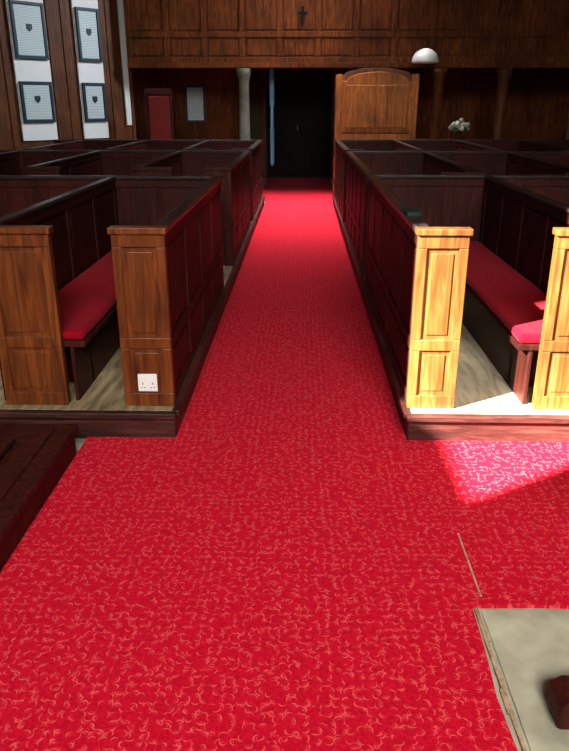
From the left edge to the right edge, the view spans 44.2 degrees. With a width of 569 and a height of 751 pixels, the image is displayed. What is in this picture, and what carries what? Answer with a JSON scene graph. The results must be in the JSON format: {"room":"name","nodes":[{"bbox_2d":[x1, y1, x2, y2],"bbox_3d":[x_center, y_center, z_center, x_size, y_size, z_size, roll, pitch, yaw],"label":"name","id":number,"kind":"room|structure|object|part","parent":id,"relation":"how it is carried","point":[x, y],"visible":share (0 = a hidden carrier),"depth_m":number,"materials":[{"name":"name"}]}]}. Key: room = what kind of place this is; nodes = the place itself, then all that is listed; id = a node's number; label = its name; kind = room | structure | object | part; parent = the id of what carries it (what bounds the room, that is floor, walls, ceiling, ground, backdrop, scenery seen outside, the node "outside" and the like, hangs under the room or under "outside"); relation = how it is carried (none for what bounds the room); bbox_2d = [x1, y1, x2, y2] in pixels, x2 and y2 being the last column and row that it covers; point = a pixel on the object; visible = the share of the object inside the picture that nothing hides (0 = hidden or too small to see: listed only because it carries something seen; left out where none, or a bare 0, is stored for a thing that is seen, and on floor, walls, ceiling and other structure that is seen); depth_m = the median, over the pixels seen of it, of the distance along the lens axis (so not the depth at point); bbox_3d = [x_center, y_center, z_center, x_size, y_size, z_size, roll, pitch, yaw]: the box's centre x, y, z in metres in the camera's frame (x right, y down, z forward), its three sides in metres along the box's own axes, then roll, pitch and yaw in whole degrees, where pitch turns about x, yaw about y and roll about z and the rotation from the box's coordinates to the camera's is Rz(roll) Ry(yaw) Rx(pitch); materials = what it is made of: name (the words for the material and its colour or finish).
{"room":"church","nodes":[
{"label":"church","id":0,"kind":"room"},
{"bbox_2d":[0,0,136,149],"bbox_3d":[-3.911,-6.494,10.521,0.140,7.600,3.450,19,28,40],"label":"wall","id":1,"kind":"structure","parent":0,"point":[57,13],"depth_m":11.44,"materials":[{"name":"brown wood"}]},
{"bbox_2d":[5,0,57,140],"bbox_3d":[-3.938,-4.911,10.933,0.079,2.350,0.600,19,28,40],"label":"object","id":2,"kind":"object","parent":1,"relation":"attached to","point":[26,18],"visible":1,"depth_m":10.95,"materials":[{"name":"white paint"}]},
{"bbox_2d":[71,0,108,138],"bbox_3d":[-3.218,-5.182,11.632,0.079,2.350,0.480,19,28,40],"label":"board","id":3,"kind":"object","parent":1,"relation":"attached to","point":[85,13],"visible":1,"depth_m":11.63,"materials":[{"name":"white paint"}]},
{"bbox_2d":[117,0,131,124],"bbox_3d":[-2.761,-6.926,11.496,0.039,5.300,0.100,19,28,40],"label":"trim","id":4,"kind":"structure","parent":1,"relation":"attached to","point":[120,7],"depth_m":12.06,"materials":[{"name":"white paint"}]},
{"bbox_2d":[235,68,251,139],"bbox_3d":[-0.697,-4.249,12.317,0.280,2.115,0.280,0,21,1],"label":"column","id":5,"kind":"structure","parent":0,"point":[243,74],"depth_m":12.06,"materials":[{"name":"grey stone"}]},
{"bbox_2d":[249,68,357,176],"bbox_3d":[0.383,-8.045,14.519,10.800,7.600,0.300,0,21,1],"label":"wall","id":6,"kind":"structure","parent":0,"point":[254,81],"depth_m":15.24,"materials":[{"name":"brown wood"}]},
{"bbox_2d":[267,68,331,176],"bbox_3d":[0.322,-5.568,15.398,1.400,2.315,0.065,0,21,1],"label":"door","id":7,"kind":"structure","parent":6,"relation":"in","point":[302,98],"depth_m":15.38,"materials":[{"name":"black wood"}]},
{"bbox_2d":[260,68,338,177],"bbox_3d":[0.319,-5.581,15.288,1.680,2.450,0.070,0,21,1],"label":"trim","id":8,"kind":"structure","parent":6,"relation":"attached to","point":[262,70],"depth_m":15.24,"materials":[{"name":"brown wood"}]},
{"bbox_2d":[75,177,568,750],"bbox_3d":[0.135,-0.596,5.988,11.200,0.120,22.000,0,21,1],"label":"floor","id":9,"kind":"structure","parent":0,"point":[79,442],"depth_m":2.07,"materials":[{"name":"stone"}]},
{"bbox_2d":[0,423,77,571],"bbox_3d":[-2.080,0.784,2.035,2.165,0.164,2.770,0,21,1],"label":"platform","id":10,"kind":"object","parent":9,"relation":"on","point":[39,455],"visible":1,"depth_m":2.89,"materials":[{"name":"brown wood"}]},
{"bbox_2d":[0,437,13,458],"bbox_3d":[-2.132,0.609,2.017,1.860,0.174,2.220,0,21,1],"label":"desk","id":11,"kind":"object","parent":10,"relation":"on","point":[6,443],"visible":1,"depth_m":2.99,"materials":[{"name":"brown wood"}]},
{"bbox_2d":[0,196,264,437],"bbox_3d":[-2.147,-1.325,7.494,3.460,0.150,8.672,0,21,1],"label":"platform","id":12,"kind":"object","parent":9,"relation":"on","point":[102,411],"visible":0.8,"depth_m":3.48,"materials":[{"name":"brown wood"}]},
{"bbox_2d":[0,175,223,405],"bbox_3d":[-2.152,-0.718,4.503,3.290,0.879,2.497,0,21,1],"label":"pew","id":13,"kind":"object","parent":12,"relation":"on","point":[92,266],"visible":1,"depth_m":3.59,"materials":[{"name":"brown wood"}]},
{"bbox_3d":[-1.230,-0.271,3.351,0.330,0.879,0.069,0,21,1],"label":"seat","id":14,"kind":"part","parent":13,"relation":"part of","materials":[{"name":"brown wood"}]},
{"bbox_3d":[-1.367,-1.106,4.337,0.060,0.025,2.380,0,21,1],"label":"rail","id":15,"kind":"part","parent":13,"relation":"part of","materials":[{"name":"brown wood"}]},
{"bbox_2d":[58,250,115,339],"bbox_3d":[-1.145,-0.615,4.503,0.385,0.049,2.335,0,21,1],"label":"seat cushion","id":16,"kind":"object","parent":13,"relation":"on","point":[87,297],"depth_m":4.00,"materials":[{"name":"red fabric"}]},
{"bbox_3d":[-1.145,-0.444,4.572,0.395,0.319,2.350,0,21,1],"label":"bench seat","id":17,"kind":"part","parent":13,"relation":"part of","materials":[{"name":"red fabric"}]},
{"bbox_3d":[-2.156,-1.551,5.482,3.225,0.028,0.070,0,21,1],"label":"cross rail","id":18,"kind":"part","parent":13,"relation":"part of","materials":[{"name":"brown wood"}]},
{"bbox_2d":[137,374,157,390],"bbox_3d":[-0.669,0.035,3.421,0.095,0.090,0.016,0,21,1],"label":"wall socket","id":19,"kind":"object","parent":13,"relation":"attached to","point":[146,382],"visible":1,"depth_m":3.42,"materials":[{"name":"white plastic"}]},
{"bbox_3d":[-0.542,-1.105,4.327,0.070,0.030,2.380,0,21,1],"label":"rail","id":20,"kind":"part","parent":13,"relation":"part of","materials":[{"name":"brown wood"}]},
{"bbox_2d":[0,150,250,265],"bbox_3d":[-2.077,-1.880,7.500,3.290,0.879,2.467,0,21,1],"label":"pew","id":21,"kind":"object","parent":12,"relation":"on","point":[233,166],"visible":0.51,"depth_m":8.05,"materials":[{"name":"brown wood"}]},
{"bbox_3d":[-3.271,-2.285,7.376,0.060,0.025,2.350,0,21,1],"label":"rail","id":22,"kind":"part","parent":21,"relation":"part of","materials":[{"name":"brown wood"}]},
{"bbox_3d":[-2.150,-1.447,6.383,0.320,0.879,0.069,0,21,1],"label":"seat","id":23,"kind":"part","parent":21,"relation":"part of","materials":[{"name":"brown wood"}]},
{"bbox_3d":[-2.272,-2.276,7.355,0.060,0.025,2.350,0,21,1],"label":"rail","id":24,"kind":"part","parent":21,"relation":"part of","materials":[{"name":"brown wood"}]},
{"bbox_3d":[-2.081,-2.708,8.464,3.225,0.028,0.070,0,21,1],"label":"cross rail","id":25,"kind":"part","parent":21,"relation":"part of","materials":[{"name":"brown wood"}]},
{"bbox_3d":[-1.155,-1.438,6.362,0.330,0.879,0.069,0,21,1],"label":"seat","id":26,"kind":"part","parent":21,"relation":"part of","materials":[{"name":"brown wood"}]},
{"bbox_3d":[-1.292,-2.268,7.333,0.060,0.025,2.350,0,21,1],"label":"rail","id":27,"kind":"part","parent":21,"relation":"part of","materials":[{"name":"brown wood"}]},
{"bbox_3d":[-0.467,-2.267,7.324,0.070,0.030,2.350,0,21,1],"label":"rail","id":28,"kind":"part","parent":21,"relation":"part of","materials":[{"name":"brown wood"}]},
{"bbox_2d":[24,140,262,220],"bbox_3d":[-2.014,-2.856,10.016,3.290,0.879,2.467,0,21,1],"label":"pew","id":29,"kind":"object","parent":12,"relation":"on","point":[255,146],"visible":0.28,"depth_m":10.83,"materials":[{"name":"brown wood"}]},
{"bbox_3d":[-3.087,-2.431,8.921,0.320,0.879,0.069,0,21,1],"label":"seat","id":30,"kind":"part","parent":29,"relation":"part of","materials":[{"name":"brown wood"}]},
{"bbox_3d":[-3.208,-3.261,9.893,0.060,0.025,2.350,0,21,1],"label":"rail","id":31,"kind":"part","parent":29,"relation":"part of","materials":[{"name":"brown wood"}]},
{"bbox_3d":[-2.087,-2.423,8.900,0.320,0.879,0.069,0,21,1],"label":"seat","id":32,"kind":"part","parent":29,"relation":"part of","materials":[{"name":"brown wood"}]},
{"bbox_3d":[-2.209,-3.252,9.871,0.060,0.025,2.350,0,21,1],"label":"rail","id":33,"kind":"part","parent":29,"relation":"part of","materials":[{"name":"brown wood"}]},
{"bbox_3d":[-2.018,-3.684,10.981,3.225,0.028,0.070,0,21,1],"label":"cross rail","id":34,"kind":"part","parent":29,"relation":"part of","materials":[{"name":"brown wood"}]},
{"bbox_3d":[-1.229,-3.244,9.850,0.060,0.025,2.350,0,21,1],"label":"rail","id":35,"kind":"part","parent":29,"relation":"part of","materials":[{"name":"brown wood"}]},
{"bbox_3d":[-0.404,-3.243,9.840,0.070,0.030,2.350,0,21,1],"label":"rail","id":36,"kind":"part","parent":29,"relation":"part of","materials":[{"name":"brown wood"}]},
{"bbox_2d":[145,88,173,139],"bbox_3d":[-2.129,-3.921,11.906,0.440,1.800,0.430,0,21,1],"label":"door","id":37,"kind":"structure","parent":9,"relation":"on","point":[159,116],"depth_m":11.88,"materials":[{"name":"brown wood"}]},
{"bbox_2d":[132,68,239,139],"bbox_3d":[-2.920,-5.234,14.351,4.150,2.480,0.060,0,21,1],"label":"wall","id":38,"kind":"structure","parent":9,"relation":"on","point":[221,84],"depth_m":14.16,"materials":[{"name":"brown wood"}]},
{"bbox_2d":[185,85,205,121],"bbox_3d":[-1.797,-5.486,14.144,0.400,0.700,0.080,0,21,1],"label":"notice board","id":39,"kind":"object","parent":38,"relation":"attached to","point":[195,101],"visible":1,"depth_m":14.11,"materials":[{"name":"grey paper"}]},
{"bbox_2d":[0,178,568,750],"bbox_3d":[1.435,-1.028,6.915,4.648,0.014,18.700,0,21,1],"label":"carpet","id":40,"kind":"object","parent":9,"relation":"on","point":[288,569],"depth_m":2.54,"materials":[{"name":"red carpet"}]},
{"bbox_3d":[0.662,0.672,2.513,0.007,0.002,0.370,0,21,1],"label":"carpet seam strip","id":41,"kind":"part","parent":40,"relation":"part of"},
{"bbox_2d":[123,0,568,67],"bbox_3d":[1.549,-6.584,13.034,8.360,1.710,3.330,0,21,1],"label":"gallery","id":42,"kind":"object","parent":9,"relation":"on","point":[159,33],"visible":1,"depth_m":11.67,"materials":[{"name":"brown wood"}]},
{"bbox_2d":[269,68,273,164],"bbox_3d":[-0.234,-4.994,13.089,0.092,2.045,0.092,0,21,1],"label":"bell rope","id":43,"kind":"object","parent":42,"relation":"hanging from","point":[271,72],"visible":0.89,"depth_m":13.10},
{"bbox_2d":[298,6,307,25],"bbox_3d":[0.301,-5.939,11.566,0.160,0.290,0.029,0,21,1],"label":"wooden cross","id":44,"kind":"object","parent":42,"relation":"attached to","point":[302,12],"visible":1,"depth_m":11.54,"materials":[{"name":"black wood"}]},
{"bbox_2d":[412,46,438,63],"bbox_3d":[2.315,-5.267,11.492,0.439,0.250,0.439,-17,27,-37],"label":"dome lamp","id":45,"kind":"object","parent":42,"relation":"attached to","point":[425,55],"visible":1,"depth_m":11.37,"materials":[{"name":"white glass"}]},
{"bbox_2d":[333,68,419,193],"bbox_3d":[1.517,-3.984,11.635,1.360,2.086,0.440,0,21,1],"label":"arched settle","id":46,"kind":"object","parent":9,"relation":"on","point":[371,103],"visible":0.48,"depth_m":11.55,"materials":[{"name":"brown wood"}]},
{"bbox_3d":[1.520,-4.509,11.570,1.220,0.940,0.020,0,21,1],"label":"moulding","id":47,"kind":"part","parent":46,"relation":"part of","materials":[{"name":"brown wood"}]},
{"bbox_2d":[332,194,568,441],"bbox_3d":[2.879,-1.319,7.478,4.390,0.150,8.872,0,21,1],"label":"platform","id":48,"kind":"object","parent":9,"relation":"on","point":[486,408],"visible":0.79,"depth_m":3.43,"materials":[{"name":"brown wood"}]},
{"bbox_2d":[334,139,568,222],"bbox_3d":[2.740,-2.825,9.936,3.960,0.879,2.817,0,21,1],"label":"pew","id":49,"kind":"object","parent":48,"relation":"on","point":[341,145],"visible":0.26,"depth_m":11.02,"materials":[{"name":"brown wood"}]},
{"bbox_3d":[0.796,-3.242,9.838,0.070,0.030,2.700,0,21,1],"label":"rail","id":50,"kind":"part","parent":49,"relation":"part of","materials":[{"name":"brown wood"}]},
{"bbox_3d":[1.711,-3.228,9.809,0.060,0.025,2.700,0,21,1],"label":"rail","id":51,"kind":"part","parent":49,"relation":"part of","materials":[{"name":"brown wood"}]},
{"bbox_3d":[2.790,-3.716,11.063,3.865,0.028,0.070,0,21,1],"label":"cross rail","id":52,"kind":"part","parent":49,"relation":"part of","materials":[{"name":"brown wood"}]},
{"bbox_3d":[2.691,-3.220,9.788,0.060,0.025,2.700,0,21,1],"label":"rail","id":53,"kind":"part","parent":49,"relation":"part of","materials":[{"name":"brown wood"}]},
{"bbox_3d":[3.690,-3.212,9.766,0.060,0.025,2.700,0,21,1],"label":"rail","id":54,"kind":"part","parent":49,"relation":"part of","materials":[{"name":"brown wood"}]},
{"bbox_2d":[345,151,568,277],"bbox_3d":[2.671,-1.740,7.140,3.960,0.879,2.817,0,21,1],"label":"pew","id":55,"kind":"object","parent":48,"relation":"on","point":[359,164],"visible":0.41,"depth_m":8.04,"materials":[{"name":"brown wood"}]},
{"bbox_3d":[0.726,-2.157,7.042,0.070,0.030,2.700,0,21,1],"label":"rail","id":56,"kind":"part","parent":55,"relation":"part of","materials":[{"name":"brown wood"}]},
{"bbox_3d":[1.641,-2.144,7.013,0.060,0.025,2.700,0,21,1],"label":"rail","id":57,"kind":"part","parent":55,"relation":"part of","materials":[{"name":"brown wood"}]},
{"bbox_3d":[2.720,-2.632,8.267,3.865,0.028,0.070,0,21,1],"label":"cross rail","id":58,"kind":"part","parent":55,"relation":"part of","materials":[{"name":"brown wood"}]},
{"bbox_3d":[1.444,-1.254,5.885,0.330,0.879,0.069,0,21,1],"label":"seat","id":59,"kind":"part","parent":55,"relation":"part of","materials":[{"name":"brown wood"}]},
{"bbox_3d":[2.621,-2.135,6.992,0.060,0.025,2.700,0,21,1],"label":"rail","id":60,"kind":"part","parent":55,"relation":"part of","materials":[{"name":"brown wood"}]},
{"bbox_2d":[365,174,568,409],"bbox_3d":[2.604,-0.705,4.470,3.960,0.879,2.647,0,21,1],"label":"pew","id":61,"kind":"object","parent":48,"relation":"on","point":[488,254],"visible":1,"depth_m":3.92,"materials":[{"name":"brown wood"}]},
{"bbox_3d":[0.660,-1.122,4.371,0.070,0.030,2.530,0,21,1],"label":"rail","id":62,"kind":"part","parent":61,"relation":"part of","materials":[{"name":"brown wood"}]},
{"bbox_2d":[402,208,421,215],"bbox_3d":[0.647,-0.833,3.561,0.075,0.016,0.170,0,21,1],"label":"book","id":63,"kind":"object","parent":61,"relation":"on","point":[407,211],"visible":1,"depth_m":3.51,"materials":[{"name":"green paper"}]},
{"bbox_3d":[2.651,-1.565,5.517,3.865,0.028,0.070,0,21,1],"label":"cross rail","id":64,"kind":"part","parent":61,"relation":"part of","materials":[{"name":"brown wood"}]},
{"bbox_3d":[1.351,-0.450,4.588,0.395,0.319,2.500,0,21,1],"label":"bench seat","id":65,"kind":"part","parent":61,"relation":"part of","materials":[{"name":"red fabric"}]},
{"bbox_2d":[466,241,546,342],"bbox_3d":[1.351,-0.622,4.518,0.385,0.049,2.485,0,21,1],"label":"seat cushion","id":66,"kind":"object","parent":61,"relation":"on","point":[513,298],"depth_m":4.12,"materials":[{"name":"red fabric"}]},
{"bbox_3d":[1.574,-1.108,4.343,0.060,0.025,2.530,0,21,1],"label":"rail","id":67,"kind":"part","parent":61,"relation":"part of","materials":[{"name":"brown wood"}]},
{"bbox_3d":[1.379,-0.249,3.294,0.330,0.879,0.069,0,21,1],"label":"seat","id":68,"kind":"part","parent":61,"relation":"part of","materials":[{"name":"brown wood"}]},
{"bbox_2d":[448,118,469,138],"bbox_3d":[2.900,-3.639,11.812,0.348,1.341,0.338,8,23,19],"label":"flower arrangement","id":69,"kind":"object","parent":9,"relation":"on","point":[460,125],"visible":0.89,"depth_m":11.58,"materials":[{"name":"white plant"}]},
{"bbox_2d":[358,68,568,138],"bbox_3d":[3.593,-5.179,14.209,4.280,2.480,0.060,0,21,1],"label":"wall","id":70,"kind":"structure","parent":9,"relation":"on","point":[537,103],"depth_m":14.05,"materials":[{"name":"brown wood"}]},
{"bbox_2d":[474,607,526,750],"bbox_3d":[0.596,1.285,0.956,0.026,0.011,2.880,0,21,1],"label":"backing","id":71,"kind":"object","parent":9,"relation":"on","point":[503,688],"visible":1,"depth_m":2.00,"materials":[{"name":"wood"}]},
{"bbox_2d":[481,610,568,750],"bbox_3d":[1.919,1.155,1.299,2.600,0.006,2.075,0,21,1],"label":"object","id":72,"kind":"structure","parent":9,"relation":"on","point":[531,648],"depth_m":2.08,"materials":[{"name":"beige stone"}]},
{"bbox_2d":[545,675,568,729],"bbox_3d":[1.149,0.396,1.680,0.870,1.133,0.500,0,21,1],"label":"lectern","id":73,"kind":"object","parent":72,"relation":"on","point":[557,691],"visible":1,"depth_m":1.86,"materials":[{"name":"brown wood"}]},
{"bbox_2d":[429,68,447,138],"bbox_3d":[2.632,-4.221,12.244,0.280,2.115,0.280,0,21,1],"label":"column","id":74,"kind":"structure","parent":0,"point":[439,74],"depth_m":11.99,"materials":[{"name":"brown wood"}]},
{"bbox_2d":[492,68,512,138],"bbox_3d":[3.722,-4.212,12.221,0.280,2.115,0.280,0,21,1],"label":"column","id":75,"kind":"structure","parent":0,"point":[503,74],"depth_m":11.97,"materials":[{"name":"brown wood"}]},
{"bbox_2d":[566,119,568,138],"bbox_3d":[5.634,-4.148,4.473,0.200,7.600,21.600,0,21,1],"label":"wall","id":76,"kind":"structure","parent":0,"point":[567,133],"depth_m":14.18,"materials":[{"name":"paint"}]}
]}

